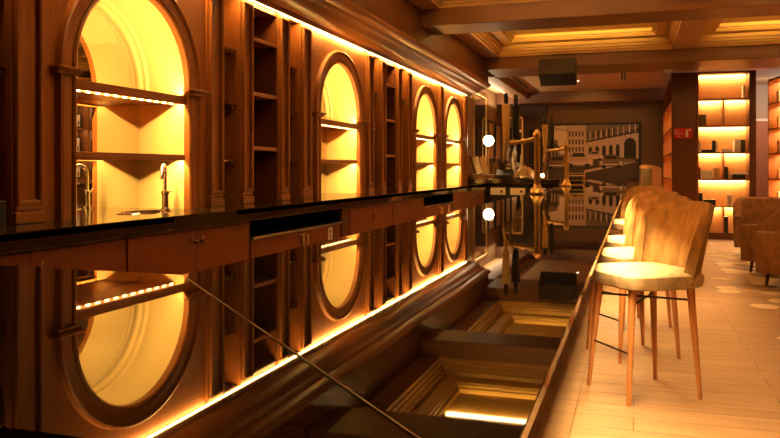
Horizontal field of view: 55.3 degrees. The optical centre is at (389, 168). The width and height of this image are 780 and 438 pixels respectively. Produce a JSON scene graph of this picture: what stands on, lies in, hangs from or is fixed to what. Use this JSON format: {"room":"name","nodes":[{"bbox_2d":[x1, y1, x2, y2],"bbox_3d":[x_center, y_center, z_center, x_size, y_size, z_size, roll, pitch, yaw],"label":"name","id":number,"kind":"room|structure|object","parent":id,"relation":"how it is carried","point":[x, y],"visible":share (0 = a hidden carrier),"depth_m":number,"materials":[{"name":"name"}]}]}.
{"room":"bar","nodes":[
{"label":"bar","id":0,"kind":"room"},
{"bbox_2d":[252,1,501,174],"bbox_3d":[-0.724,-0.530,8.969,0.250,3.600,23.800,0,0,18],"label":"wall","id":1,"kind":"structure","parent":0,"point":[494,111],"depth_m":18.11,"materials":[{"name":"cherry wood"},{"name":"dark stained wood"}]},
{"bbox_2d":[473,92,486,174],"bbox_3d":[2.071,-0.680,17.055,0.040,2.100,1.510,0,0,18],"label":"wall mirror","id":2,"kind":"object","parent":1,"relation":"attached to","point":[479,99],"visible":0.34,"depth_m":16.95,"materials":[{"name":"brown mirror"}]},
{"bbox_2d":[487,120,493,161],"bbox_3d":[2.459,-0.680,18.238,0.041,1.000,0.700,0,0,18],"label":"picture frame","id":3,"kind":"object","parent":1,"relation":"attached to","point":[490,124],"visible":0.79,"depth_m":18.14,"materials":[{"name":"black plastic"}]},
{"bbox_2d":[489,123,492,158],"bbox_3d":[2.477,-0.680,18.233,0.004,0.860,0.560,0,0,18],"label":"picture","id":4,"kind":"object","parent":3,"relation":"attached to","point":[490,124],"depth_m":18.26,"materials":[{"name":"brown leather"}]},
{"bbox_2d":[494,122,500,161],"bbox_3d":[2.770,-0.680,19.189,0.041,1.000,0.700,0,0,18],"label":"picture frame","id":5,"kind":"object","parent":1,"relation":"attached to","point":[497,127],"visible":0.87,"depth_m":19.06,"materials":[{"name":"black wood"}]},
{"bbox_2d":[496,125,499,158],"bbox_3d":[2.788,-0.680,19.183,0.004,0.860,0.560,0,0,18],"label":"picture","id":6,"kind":"object","parent":5,"relation":"attached to","point":[497,126],"depth_m":19.21,"materials":[{"name":"brown leather"}]},
{"bbox_2d":[510,106,545,173],"bbox_3d":[3.560,-0.195,19.825,1.150,2.930,0.100,0,0,18],"label":"wall","id":7,"kind":"structure","parent":0,"point":[533,116],"depth_m":19.73,"materials":[{"name":"brown wood"}]},
{"bbox_2d":[502,117,522,175],"bbox_3d":[3.272,-0.510,19.845,0.550,1.760,0.040,0,0,18],"label":"wall mirror","id":8,"kind":"object","parent":7,"relation":"attached to","point":[518,150],"visible":0.29,"depth_m":19.83,"materials":[{"name":"brown mirror"}]},
{"bbox_2d":[529,129,541,176],"bbox_3d":[3.848,-0.190,19.657,0.340,1.720,0.040,0,0,18],"label":"wall panel","id":9,"kind":"object","parent":7,"relation":"attached to","point":[531,131],"visible":0.34,"depth_m":19.66,"materials":[{"name":"black wood"}]},
{"bbox_2d":[409,0,779,92],"bbox_3d":[3.371,-2.185,7.578,8.500,0.490,23.700,0,0,18],"label":"ceiling","id":10,"kind":"structure","parent":0,"point":[689,33],"depth_m":15.29,"materials":[{"name":"brown paint"}]},
{"bbox_2d":[254,0,490,95],"bbox_3d":[-1.023,-1.647,5.479,0.450,0.645,16.980,0,0,18],"label":"trim","id":11,"kind":"structure","parent":10,"relation":"attached to","point":[391,30],"depth_m":8.51,"materials":[{"name":"brown wood"}]},
{"bbox_2d":[252,0,465,94],"bbox_3d":[-0.476,-1.347,7.835,0.023,0.010,12.000,0,0,18],"label":"led strip","id":12,"kind":"object","parent":11,"relation":"attached to","point":[252,0],"visible":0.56,"depth_m":7.72,"materials":[{"name":"beige plastic"}]},
{"bbox_2d":[431,0,551,7],"bbox_3d":[1.551,-2.125,7.394,2.860,0.310,2.714,0,0,18],"label":"trim","id":13,"kind":"structure","parent":10,"relation":"attached to","point":[440,3],"depth_m":8.98,"materials":[{"name":"brown wood"}]},
{"bbox_2d":[488,72,527,98],"bbox_3d":[2.573,-1.863,16.676,0.390,0.165,4.700,0,0,18],"label":"trim","id":14,"kind":"structure","parent":10,"relation":"attached to","point":[504,84],"depth_m":16.45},
{"bbox_2d":[510,77,531,88],"bbox_3d":[2.969,-1.935,16.809,0.140,0.010,2.600,0,0,18],"label":"ceiling vent","id":15,"kind":"object","parent":10,"relation":"in","point":[516,79],"visible":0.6,"depth_m":16.67,"materials":[{"name":"white paint"}]},
{"bbox_2d":[470,21,680,56],"bbox_3d":[2.721,-2.125,10.973,2.860,0.310,3.544,0,0,18],"label":"trim","id":16,"kind":"structure","parent":10,"relation":"attached to","point":[655,35],"depth_m":12.37,"materials":[{"name":"brown wood"}]},
{"bbox_2d":[421,0,779,34],"bbox_3d":[4.042,-1.867,8.342,7.500,0.215,0.630,0,0,18],"label":"ceiling beam","id":17,"kind":"structure","parent":10,"relation":"attached to","point":[555,13],"depth_m":8.71,"materials":[{"name":"brown wood"}]},
{"bbox_2d":[619,73,626,80],"bbox_3d":[4.874,-1.935,15.556,0.140,0.010,1.800,0,0,18],"label":"ceiling vent","id":18,"kind":"object","parent":10,"relation":"in","point":[623,76],"visible":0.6,"depth_m":15.59,"materials":[{"name":"white paint"}]},
{"bbox_2d":[486,44,779,77],"bbox_3d":[5.444,-1.867,12.634,7.500,0.215,1.200,0,0,18],"label":"ceiling beam","id":19,"kind":"structure","parent":10,"relation":"attached to","point":[757,56],"depth_m":12.55,"materials":[{"name":"brown wood"}]},
{"bbox_2d":[539,57,576,85],"bbox_3d":[2.847,-1.640,12.637,0.600,0.420,0.408,0,0,18],"label":"wall speaker","id":20,"kind":"object","parent":19,"relation":"attached to","point":[554,71],"visible":1,"depth_m":12.49,"materials":[{"name":"black plastic"}]},
{"bbox_2d":[540,58,573,72],"bbox_3d":[2.785,-1.728,12.447,0.560,0.225,0.008,0,0,18],"label":"grille","id":21,"kind":"object","parent":20,"relation":"attached to","point":[554,65],"depth_m":12.44,"materials":[{"name":"black"}]},
{"bbox_2d":[695,15,779,47],"bbox_3d":[5.760,-2.125,9.979,2.844,0.310,3.538,0,0,18],"label":"trim","id":22,"kind":"structure","parent":10,"relation":"attached to","point":[759,30],"depth_m":11.71,"materials":[{"name":"brown wood"}]},
{"bbox_2d":[546,103,662,217],"bbox_3d":[7.021,-0.530,18.904,8.800,3.600,0.300,0,0,18],"label":"wall","id":23,"kind":"structure","parent":0,"point":[650,116],"depth_m":19.03,"materials":[{"name":"paint"}]},
{"bbox_2d":[496,88,663,106],"bbox_3d":[4.799,-1.802,18.947,4.050,0.285,1.000,0,0,18],"label":"trim","id":24,"kind":"structure","parent":23,"relation":"attached to","point":[651,95],"depth_m":18.48,"materials":[{"name":"brown wood"}]},
{"bbox_2d":[547,122,640,179],"bbox_3d":[5.241,-0.450,19.299,2.389,1.480,0.045,0,0,18],"label":"framed picture","id":25,"kind":"object","parent":23,"relation":"attached to","point":[596,150],"visible":0.86,"depth_m":19.26,"materials":[{"name":"black plastic"}]},
{"bbox_2d":[527,218,779,437],"bbox_3d":[3.212,1.320,7.735,9.100,0.100,23.900,0,0,18],"label":"floor","id":26,"kind":"structure","parent":0,"point":[739,344],"depth_m":4.61,"materials":[{"name":"brown wood"}]},
{"bbox_2d":[0,238,125,271],"bbox_3d":[-1.916,0.817,3.425,0.730,0.905,1.316,0,0,18],"label":"base cabinet","id":27,"kind":"object","parent":26,"relation":"on","point":[108,255],"visible":0.23,"depth_m":3.61,"materials":[{"name":"brown wood"}]},
{"bbox_2d":[0,184,487,254],"bbox_3d":[-0.462,0.316,7.916,0.757,0.088,12.138,0,0,18],"label":"countertop","id":28,"kind":"structure","parent":27,"relation":"on","point":[88,227],"depth_m":4.45,"materials":[{"name":"black stone"}]},
{"bbox_2d":[0,201,5,227],"bbox_3d":[-1.826,0.209,3.385,0.025,0.124,0.180,0,0,18],"label":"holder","id":29,"kind":"object","parent":28,"relation":"on","point":[2,203],"visible":1,"depth_m":3.45,"materials":[{"name":"black plastic"}]},
{"bbox_2d":[0,0,44,224],"bbox_3d":[-1.991,-0.541,3.786,0.425,1.627,0.200,0,0,18],"label":"pilaster","id":30,"kind":"object","parent":28,"relation":"on","point":[21,21],"visible":1,"depth_m":3.68,"materials":[{"name":"brown wood"}]},
{"bbox_2d":[42,0,209,220],"bbox_3d":[-1.701,-0.544,4.617,0.452,1.632,1.560,0,0,18],"label":"arched niche","id":31,"kind":"object","parent":28,"relation":"on","point":[125,92],"visible":0.91,"depth_m":4.92,"materials":[{"name":"brown wood"}]},
{"bbox_2d":[77,6,139,212],"bbox_3d":[-1.915,-0.408,4.687,0.001,1.360,1.076,0,0,18],"label":"mirror","id":32,"kind":"object","parent":31,"relation":"attached to","point":[103,50],"depth_m":4.87,"materials":[{"name":"yellow mirror"}]},
{"bbox_2d":[77,151,184,160],"bbox_3d":[-1.738,-0.076,4.629,0.364,0.041,1.070,0,0,18],"label":"shelf","id":33,"kind":"object","parent":31,"relation":"attached to","point":[81,155],"depth_m":4.71,"materials":[{"name":"brown wood"}]},
{"bbox_2d":[77,79,184,104],"bbox_3d":[-1.736,-0.466,4.628,0.368,0.056,1.070,0,0,18],"label":"shelf","id":34,"kind":"object","parent":31,"relation":"attached to","point":[88,92],"depth_m":4.65,"materials":[{"name":"brown wood"}]},
{"bbox_2d":[114,210,172,213],"bbox_3d":[-1.542,0.311,4.681,0.283,0.088,0.469,0,0,18],"label":"sink","id":35,"kind":"object","parent":28,"relation":"in","point":[135,211],"visible":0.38,"depth_m":4.79,"materials":[{"name":"silver metal"}]},
{"bbox_2d":[160,163,172,209],"bbox_3d":[-1.496,0.118,4.929,0.060,0.308,0.188,0,0,4],"label":"faucet","id":36,"kind":"object","parent":28,"relation":"on","point":[163,170],"visible":0.99,"depth_m":4.94,"materials":[{"name":"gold metal"}]},
{"bbox_2d":[206,0,224,206],"bbox_3d":[-1.444,-0.541,5.459,0.425,1.627,0.200,0,0,18],"label":"pilaster","id":37,"kind":"object","parent":28,"relation":"on","point":[214,9],"visible":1,"depth_m":5.39,"materials":[{"name":"brown wood"}]},
{"bbox_2d":[224,47,235,163],"bbox_3d":[-1.312,-0.544,5.663,0.212,1.632,0.270,0,0,18],"label":"shelf niche","id":38,"kind":"object","parent":28,"relation":"on","point":[226,49],"visible":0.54,"depth_m":5.72,"materials":[{"name":"brown wood"}]},
{"bbox_2d":[222,0,253,203],"bbox_3d":[-1.301,-0.541,5.896,0.425,1.627,0.180,0,0,18],"label":"pilaster","id":39,"kind":"object","parent":28,"relation":"on","point":[238,14],"visible":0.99,"depth_m":5.78,"materials":[{"name":"brown wood"}]},
{"bbox_2d":[252,3,277,200],"bbox_3d":[-1.186,-0.544,6.200,0.317,1.632,0.470,0,0,18],"label":"wall shelving","id":40,"kind":"object","parent":28,"relation":"on","point":[265,20],"visible":0.29,"depth_m":6.39,"materials":[{"name":"brown wood"}]},
{"bbox_2d":[258,11,289,200],"bbox_3d":[-1.099,-0.541,6.514,0.425,1.627,0.180,0,0,18],"label":"pilaster","id":41,"kind":"object","parent":28,"relation":"on","point":[283,22],"visible":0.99,"depth_m":6.46,"materials":[{"name":"brown wood"}]},
{"bbox_2d":[288,17,298,163],"bbox_3d":[-0.970,-0.544,6.708,0.212,1.632,0.270,0,0,18],"label":"shelf niche","id":42,"kind":"object","parent":28,"relation":"on","point":[292,21],"visible":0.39,"depth_m":6.75,"materials":[{"name":"brown wood"}]},
{"bbox_2d":[289,22,311,198],"bbox_3d":[-0.956,-0.541,6.951,0.425,1.627,0.200,0,0,18],"label":"pilaster","id":43,"kind":"object","parent":28,"relation":"on","point":[300,33],"visible":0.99,"depth_m":6.82,"materials":[{"name":"brown wood"}]},
{"bbox_2d":[310,27,369,197],"bbox_3d":[-0.666,-0.544,7.782,0.452,1.632,1.560,0,0,18],"label":"arched niche","id":44,"kind":"object","parent":28,"relation":"on","point":[338,66],"visible":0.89,"depth_m":8.23,"materials":[{"name":"brown wood"}]},
{"bbox_2d":[321,94,325,193],"bbox_3d":[-0.880,-0.408,7.852,0.001,1.360,1.076,0,0,18],"label":"mirror","id":45,"kind":"object","parent":44,"relation":"attached to","point":[323,131],"depth_m":8.28,"materials":[{"name":"yellow mirror"}]},
{"bbox_2d":[321,159,356,163],"bbox_3d":[-0.703,-0.076,7.794,0.364,0.041,1.070,0,0,18],"label":"shelf","id":46,"kind":"object","parent":44,"relation":"attached to","point":[323,161],"depth_m":7.85,"materials":[{"name":"brown wood"}]},
{"bbox_2d":[321,119,356,129],"bbox_3d":[-0.701,-0.466,7.794,0.368,0.056,1.070,0,0,18],"label":"shelf","id":47,"kind":"object","parent":44,"relation":"attached to","point":[326,124],"depth_m":7.93,"materials":[{"name":"brown wood"}]},
{"bbox_2d":[365,51,373,192],"bbox_3d":[-0.409,-0.541,8.624,0.425,1.627,0.200,0,0,18],"label":"pilaster","id":48,"kind":"object","parent":28,"relation":"on","point":[369,59],"visible":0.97,"depth_m":8.48,"materials":[{"name":"brown wood"}]},
{"bbox_2d":[373,57,386,191],"bbox_3d":[-0.267,-0.541,9.061,0.425,1.627,0.180,0,0,18],"label":"pilaster","id":49,"kind":"object","parent":28,"relation":"on","point":[379,63],"visible":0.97,"depth_m":8.93,"materials":[{"name":"brown wood"}]},
{"bbox_2d":[385,61,395,189],"bbox_3d":[-0.151,-0.544,9.366,0.317,1.632,0.470,0,0,18],"label":"bay","id":50,"kind":"object","parent":28,"relation":"on","point":[390,68],"visible":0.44,"depth_m":9.54,"materials":[{"name":"brown wood"}]},
{"bbox_2d":[391,63,401,189],"bbox_3d":[-0.065,-0.541,9.679,0.425,1.627,0.180,0,0,18],"label":"pilaster","id":51,"kind":"object","parent":28,"relation":"on","point":[398,68],"visible":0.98,"depth_m":9.56,"materials":[{"name":"brown wood"}]},
{"bbox_2d":[402,69,412,188],"bbox_3d":[0.078,-0.541,10.116,0.425,1.627,0.200,0,0,18],"label":"pilaster","id":52,"kind":"object","parent":28,"relation":"on","point":[406,74],"visible":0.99,"depth_m":9.98,"materials":[{"name":"brown wood"}]},
{"bbox_2d":[411,71,441,188],"bbox_3d":[0.368,-0.544,10.947,0.452,1.632,1.560,0,0,18],"label":"arched niche","id":53,"kind":"object","parent":28,"relation":"on","point":[425,124],"visible":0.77,"depth_m":11.40,"materials":[{"name":"brown wood"}]},
{"bbox_2d":[417,134,433,139],"bbox_3d":[0.333,-0.466,10.959,0.368,0.056,1.070,0,0,18],"label":"shelf","id":54,"kind":"object","parent":53,"relation":"attached to","point":[419,136],"depth_m":11.10,"materials":[{"name":"brown wood"}]},
{"bbox_2d":[438,83,443,185],"bbox_3d":[0.626,-0.541,11.792,0.425,1.627,0.205,0,0,18],"label":"pilaster","id":55,"kind":"object","parent":28,"relation":"on","point":[440,88],"visible":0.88,"depth_m":11.77,"materials":[{"name":"brown wood"}]},
{"bbox_2d":[442,85,465,185],"bbox_3d":[0.917,-0.544,12.625,0.452,1.632,1.560,0,0,18],"label":"arched niche","id":56,"kind":"object","parent":28,"relation":"on","point":[454,139],"visible":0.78,"depth_m":13.09,"materials":[{"name":"brown wood"}]},
{"bbox_2d":[447,139,459,143],"bbox_3d":[0.881,-0.466,12.636,0.368,0.056,1.070,0,0,18],"label":"shelf","id":57,"kind":"object","parent":56,"relation":"attached to","point":[449,141],"depth_m":12.80,"materials":[{"name":"brown wood"}]},
{"bbox_2d":[463,94,466,183],"bbox_3d":[1.171,-0.541,13.460,0.425,1.627,0.185,0,0,18],"label":"pilaster","id":58,"kind":"object","parent":28,"relation":"on","point":[464,95],"visible":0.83,"depth_m":13.32,"materials":[{"name":"brown wood"}]},
{"bbox_2d":[466,95,467,183],"bbox_3d":[1.177,-0.544,13.634,0.465,1.632,0.150,0,0,18],"label":"pier","id":59,"kind":"object","parent":28,"relation":"on","point":[466,95],"visible":0.14,"depth_m":13.62,"materials":[{"name":"brown wood"}]},
{"bbox_2d":[125,221,248,274],"bbox_3d":[-1.503,0.817,4.689,0.730,0.905,1.316,0,0,18],"label":"base cabinet","id":60,"kind":"object","parent":26,"relation":"on","point":[187,251],"visible":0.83,"depth_m":4.49,"materials":[{"name":"brown wood"}]},
{"bbox_2d":[247,209,341,258],"bbox_3d":[-0.999,0.820,6.144,0.684,0.899,1.700,0,0,18],"label":"cooler","id":61,"kind":"object","parent":26,"relation":"on","point":[268,236],"visible":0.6,"depth_m":6.26,"materials":[{"name":"black plastic"}]},
{"bbox_2d":[0,179,628,437],"bbox_3d":[1.301,0.719,6.906,1.682,1.099,13.163,0,0,18],"label":"countertop","id":62,"kind":"structure","parent":26,"relation":"on","point":[454,324],"depth_m":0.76,"materials":[{"name":"black stone"}]},
{"bbox_2d":[502,93,543,193],"bbox_3d":[0.908,-0.174,5.074,0.283,0.688,0.140,0,0,18],"label":"tower","id":63,"kind":"object","parent":62,"relation":"on","point":[515,109],"visible":0.97,"depth_m":5.05,"materials":[{"name":"gold metal"}]},
{"bbox_2d":[502,93,509,159],"bbox_3d":[0.790,-0.291,5.073,0.060,0.454,0.065,0,0,18],"label":"handle","id":64,"kind":"object","parent":63,"relation":"on","point":[505,107],"depth_m":5.05,"materials":[{"name":"gold metal"}]},
{"bbox_2d":[509,94,519,159],"bbox_3d":[0.856,-0.291,5.125,0.076,0.454,0.075,0,0,18],"label":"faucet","id":65,"kind":"object","parent":63,"relation":"on","point":[515,109],"depth_m":5.11,"materials":[{"name":"black metal"}]},
{"bbox_2d":[542,117,570,185],"bbox_3d":[1.659,-0.174,7.406,0.283,0.688,0.140,0,0,18],"label":"tower","id":66,"kind":"object","parent":62,"relation":"on","point":[566,182],"visible":0.97,"depth_m":7.38,"materials":[{"name":"gold metal"}]},
{"bbox_2d":[542,117,547,162],"bbox_3d":[1.542,-0.291,7.405,0.060,0.454,0.065,0,0,18],"label":"faucet","id":67,"kind":"object","parent":66,"relation":"on","point":[544,127],"depth_m":7.39,"materials":[{"name":"gold metal"}]},
{"bbox_2d":[547,117,554,162],"bbox_3d":[1.607,-0.291,7.457,0.076,0.454,0.075,0,0,18],"label":"faucet","id":68,"kind":"object","parent":66,"relation":"on","point":[551,127],"depth_m":7.44,"materials":[{"name":"black plastic"}]},
{"bbox_2d":[569,173,584,184],"bbox_3d":[1.971,0.105,7.930,0.198,0.129,0.148,0,0,18],"label":"wire caddy","id":69,"kind":"object","parent":62,"relation":"on","point":[573,180],"visible":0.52,"depth_m":7.87,"materials":[{"name":"gold metal"}]},
{"bbox_2d":[339,207,349,237],"bbox_3d":[-0.718,0.817,7.071,0.641,0.905,0.195,0,0,18],"label":"post","id":70,"kind":"object","parent":26,"relation":"on","point":[344,213],"visible":0.07,"depth_m":6.94,"materials":[{"name":"brown wood"}]},
{"bbox_2d":[350,202,391,234],"bbox_3d":[-0.492,0.817,7.788,0.725,0.905,1.296,0,0,18],"label":"base cabinet","id":71,"kind":"object","parent":26,"relation":"on","point":[365,218],"visible":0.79,"depth_m":7.61,"materials":[{"name":"brown wood"}]},
{"bbox_2d":[392,198,423,225],"bbox_3d":[-0.085,0.817,9.034,0.725,0.905,1.296,0,0,18],"label":"base cabinet","id":72,"kind":"object","parent":26,"relation":"on","point":[403,211],"visible":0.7,"depth_m":8.86,"materials":[{"name":"brown wood"}]},
{"bbox_2d":[423,194,453,217],"bbox_3d":[0.407,0.820,10.445,0.684,0.899,1.650,0,0,18],"label":"cooler","id":73,"kind":"object","parent":26,"relation":"on","point":[440,204],"visible":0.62,"depth_m":10.72,"materials":[{"name":"black plastic"}]},
{"bbox_2d":[452,191,470,210],"bbox_3d":[0.831,0.817,11.827,0.730,0.905,1.196,0,0,18],"label":"base cabinet","id":74,"kind":"object","parent":26,"relation":"on","point":[462,200],"visible":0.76,"depth_m":11.64,"materials":[{"name":"brown wood"}]},
{"bbox_2d":[471,189,483,206],"bbox_3d":[1.205,0.817,12.973,0.730,0.905,1.186,0,0,18],"label":"base cabinet","id":75,"kind":"object","parent":26,"relation":"on","point":[477,196],"visible":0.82,"depth_m":12.84,"materials":[{"name":"brown wood"}]},
{"bbox_2d":[468,178,563,203],"bbox_3d":[2.282,0.725,14.257,2.080,1.089,1.680,0,0,18],"label":"countertop","id":76,"kind":"structure","parent":26,"relation":"on","point":[501,188],"depth_m":13.48,"materials":[{"name":"black stone"}]},
{"bbox_2d":[468,175,498,178],"bbox_3d":[1.563,0.142,13.908,0.870,0.074,0.490,0,0,18],"label":"block","id":77,"kind":"object","parent":76,"relation":"on","point":[469,176],"visible":0.56,"depth_m":13.63,"materials":[{"name":"brown wood"}]},
{"bbox_2d":[468,156,475,173],"bbox_3d":[1.497,-0.069,13.860,0.204,0.343,0.056,0,0,38],"label":"book","id":78,"kind":"object","parent":77,"relation":"on","point":[470,162],"visible":0.76,"depth_m":13.84,"materials":[{"name":"brown paper"}]},
{"bbox_2d":[472,156,482,173],"bbox_3d":[1.621,-0.069,13.819,0.204,0.343,0.056,0,0,38],"label":"book","id":79,"kind":"object","parent":77,"relation":"on","point":[476,162],"visible":1,"depth_m":13.81,"materials":[{"name":"beige paper"}]},
{"bbox_2d":[479,156,489,173],"bbox_3d":[1.744,-0.069,13.779,0.204,0.343,0.056,0,0,38],"label":"book","id":80,"kind":"object","parent":77,"relation":"on","point":[483,162],"visible":1,"depth_m":13.76,"materials":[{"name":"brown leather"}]},
{"bbox_2d":[483,135,493,174],"bbox_3d":[1.969,-0.245,14.874,0.210,0.850,0.210,0,0,18],"label":"globe lamp","id":81,"kind":"object","parent":76,"relation":"on","point":[488,140],"visible":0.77,"depth_m":14.81,"materials":[{"name":"white glass"}]},
{"bbox_2d":[496,163,513,177],"bbox_3d":[2.212,0.029,14.332,0.300,0.299,0.300,0,0,18],"label":"cash register","id":82,"kind":"object","parent":76,"relation":"on","point":[505,170],"visible":0.97,"depth_m":14.30,"materials":[{"name":"black plastic"}]},
{"bbox_2d":[515,165,533,178],"bbox_3d":[2.558,0.049,14.103,0.400,0.261,0.400,0,0,18],"label":"server","id":83,"kind":"object","parent":76,"relation":"on","point":[524,172],"visible":0.94,"depth_m":13.96,"materials":[{"name":"silver metal"}]},
{"bbox_2d":[515,176,533,178],"bbox_3d":[2.558,0.160,14.103,0.400,0.039,0.400,0,0,18],"label":"tray","id":84,"kind":"object","parent":83,"relation":"on","point":[517,177],"depth_m":13.93,"materials":[{"name":"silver metal"}]},
{"bbox_2d":[543,156,547,177],"bbox_3d":[3.055,-0.041,14.625,0.096,0.439,0.096,0,0,18],"label":"decanter","id":85,"kind":"object","parent":76,"relation":"on","point":[545,166],"visible":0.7,"depth_m":14.59,"materials":[{"name":"clear glass"}]},
{"bbox_2d":[568,285,605,437],"bbox_3d":[1.898,1.269,6.744,0.004,0.001,13.000,0,0,18],"label":"trim","id":86,"kind":"structure","parent":26,"relation":"on","point":[605,285],"depth_m":4.21,"materials":[{"name":"brown metal"}]},
{"bbox_2d":[608,185,663,234],"bbox_3d":[2.652,0.727,8.166,0.629,1.086,0.594,0,0,-21],"label":"bar stool","id":87,"kind":"object","parent":26,"relation":"on","point":[617,224],"visible":0.22,"depth_m":8.36,"materials":[{"name":"yellow fabric"}]},
{"bbox_2d":[586,195,690,363],"bbox_3d":[1.716,0.727,5.132,0.629,1.086,0.594,0,0,-16],"label":"bar stool","id":88,"kind":"object","parent":26,"relation":"on","point":[608,254],"visible":0.28,"depth_m":5.21,"materials":[{"name":"yellow fabric"}]},
{"bbox_2d":[602,191,679,330],"bbox_3d":[2.023,0.727,6.107,0.629,1.086,0.594,0,0,-18],"label":"bar stool","id":89,"kind":"object","parent":26,"relation":"on","point":[611,240],"visible":0.19,"depth_m":6.12,"materials":[{"name":"yellow fabric"}]},
{"bbox_2d":[639,165,661,185],"bbox_3d":[5.747,0.590,16.432,0.528,1.359,0.530,0,0,-12],"label":"chair","id":90,"kind":"object","parent":26,"relation":"on","point":[649,175],"visible":0.22,"depth_m":16.56,"materials":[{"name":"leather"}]},
{"bbox_2d":[642,169,651,185],"bbox_3d":[5.713,0.405,16.591,0.380,0.830,0.035,0,0,-12],"label":"cushion","id":91,"kind":"object","parent":90,"relation":"on","point":[646,173],"depth_m":16.58,"materials":[{"name":"brown fabric"}]},
{"bbox_2d":[587,200,714,406],"bbox_3d":[1.494,0.727,4.258,0.629,1.086,0.594,0,0,-16],"label":"bar stool","id":92,"kind":"object","parent":26,"relation":"on","point":[672,236],"visible":0.99,"depth_m":4.23,"materials":[{"name":"beige fabric"}]},
{"bbox_2d":[663,72,696,200],"bbox_3d":[5.991,-0.244,15.506,0.425,3.027,4.000,0,0,18],"label":"bookcase","id":93,"kind":"object","parent":26,"relation":"on","point":[680,93],"visible":0.64,"depth_m":13.62,"materials":[{"name":"brown wood"}]},
{"bbox_2d":[674,128,692,137],"bbox_3d":[5.353,-0.655,13.604,0.327,0.190,0.012,0,0,18],"label":"wall sign","id":94,"kind":"object","parent":93,"relation":"attached to","point":[678,132],"visible":1,"depth_m":13.60,"materials":[{"name":"red plastic"}]},
{"bbox_2d":[697,70,755,239],"bbox_3d":[6.099,-0.244,13.566,0.975,3.027,0.380,0,0,18],"label":"bookcase","id":95,"kind":"object","parent":26,"relation":"on","point":[730,116],"visible":0.84,"depth_m":13.67,"materials":[{"name":"brown wood"}]},
{"bbox_2d":[699,114,705,125],"bbox_3d":[5.714,-0.891,13.645,0.127,0.201,0.190,0,0,18],"label":"storage box","id":96,"kind":"object","parent":95,"relation":"on","point":[702,118],"visible":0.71,"depth_m":13.55,"materials":[{"name":"green fabric"}]},
{"bbox_2d":[701,170,711,178],"bbox_3d":[5.772,0.100,13.578,0.192,0.160,0.026,0,0,18],"label":"picture frame","id":97,"kind":"object","parent":95,"relation":"on","point":[705,174],"visible":1,"depth_m":13.57,"materials":[{"name":"beige paper"}]},
{"bbox_2d":[703,199,715,205],"bbox_3d":[5.830,0.609,13.607,0.200,0.111,0.190,0,0,18],"label":"storage box","id":98,"kind":"object","parent":95,"relation":"on","point":[712,201],"visible":0.66,"depth_m":13.51,"materials":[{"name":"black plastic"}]},
{"bbox_2d":[713,168,718,178],"bbox_3d":[5.937,0.079,13.572,0.091,0.201,0.190,0,0,18],"label":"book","id":99,"kind":"object","parent":95,"relation":"on","point":[715,170],"visible":1,"depth_m":13.48,"materials":[{"name":"brown leather"}]},
{"bbox_2d":[724,216,727,232],"bbox_3d":[6.092,1.004,13.521,0.062,0.291,0.190,0,0,18],"label":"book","id":100,"kind":"object","parent":95,"relation":"on","point":[725,217],"visible":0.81,"depth_m":13.44,"materials":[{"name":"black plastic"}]},
{"bbox_2d":[727,195,731,205],"bbox_3d":[6.134,0.565,13.459,0.090,0.200,0.026,0,0,18],"label":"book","id":101,"kind":"object","parent":95,"relation":"on","point":[729,197],"visible":1,"depth_m":13.45,"materials":[{"name":"beige paper"}]},
{"bbox_2d":[733,139,740,151],"bbox_3d":[6.269,-0.421,13.464,0.098,0.231,0.190,0,0,18],"label":"storage box","id":102,"kind":"object","parent":95,"relation":"on","point":[736,142],"visible":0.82,"depth_m":13.37,"materials":[{"name":"white paint"}]},
{"bbox_2d":[731,174,745,178],"bbox_3d":[6.292,0.136,13.456,0.212,0.086,0.190,0,0,18],"label":"book","id":103,"kind":"object","parent":95,"relation":"on","point":[733,176],"visible":0.92,"depth_m":13.37,"materials":[{"name":"black paper"}]},
{"bbox_2d":[741,140,745,151],"bbox_3d":[6.362,-0.416,13.433,0.065,0.221,0.190,0,0,18],"label":"storage box","id":104,"kind":"object","parent":95,"relation":"on","point":[743,142],"visible":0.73,"depth_m":13.34,"materials":[{"name":"black plastic"}]},
{"bbox_2d":[768,76,779,196],"bbox_3d":[7.208,-0.240,11.275,0.320,3.019,6.600,0,0,6],"label":"bookcase","id":105,"kind":"object","parent":26,"relation":"on","point":[773,83],"visible":0.7,"depth_m":14.53,"materials":[{"name":"brown wood"}]},
{"bbox_2d":[707,251,779,338],"bbox_3d":[5.572,1.269,7.796,4.112,0.002,7.711,0,0,18],"label":"floor tiles","id":106,"kind":"structure","parent":0,"point":[774,280],"depth_m":8.32,"materials":[{"name":"beige tile"}]},
{"bbox_2d":[733,197,779,246],"bbox_3d":[5.512,0.846,10.824,0.965,0.851,0.822,0,0,25],"label":"armchair","id":107,"kind":"object","parent":106,"relation":"on","point":[746,210],"visible":0.45,"depth_m":11.09,"materials":[{"name":"brown fabric"}]},
{"bbox_2d":[740,209,779,271],"bbox_3d":[4.855,0.846,9.003,0.861,0.851,0.822,0,0,-30],"label":"armchair","id":108,"kind":"object","parent":106,"relation":"on","point":[772,223],"visible":0.65,"depth_m":9.00,"materials":[{"name":"brown fabric"}]},
{"bbox_2d":[755,230,779,285],"bbox_3d":[4.509,0.846,7.939,0.861,0.851,0.822,0,0,-32],"label":"armchair","id":109,"kind":"object","parent":106,"relation":"on","point":[767,244],"visible":1,"depth_m":7.93,"materials":[{"name":"brown fabric"}]},
{"bbox_2d":[756,84,767,118],"bbox_3d":[8.897,-0.350,17.081,3.700,3.240,0.200,0,0,18],"label":"wall","id":110,"kind":"structure","parent":0,"point":[762,89],"depth_m":17.09,"materials":[{"name":"beige paint"}]},
{"bbox_2d":[756,119,767,196],"bbox_3d":[8.388,0.060,17.100,0.840,2.420,0.080,0,0,18],"label":"door","id":111,"kind":"structure","parent":110,"relation":"in","point":[761,124],"depth_m":17.04,"materials":[{"name":"white paint"}]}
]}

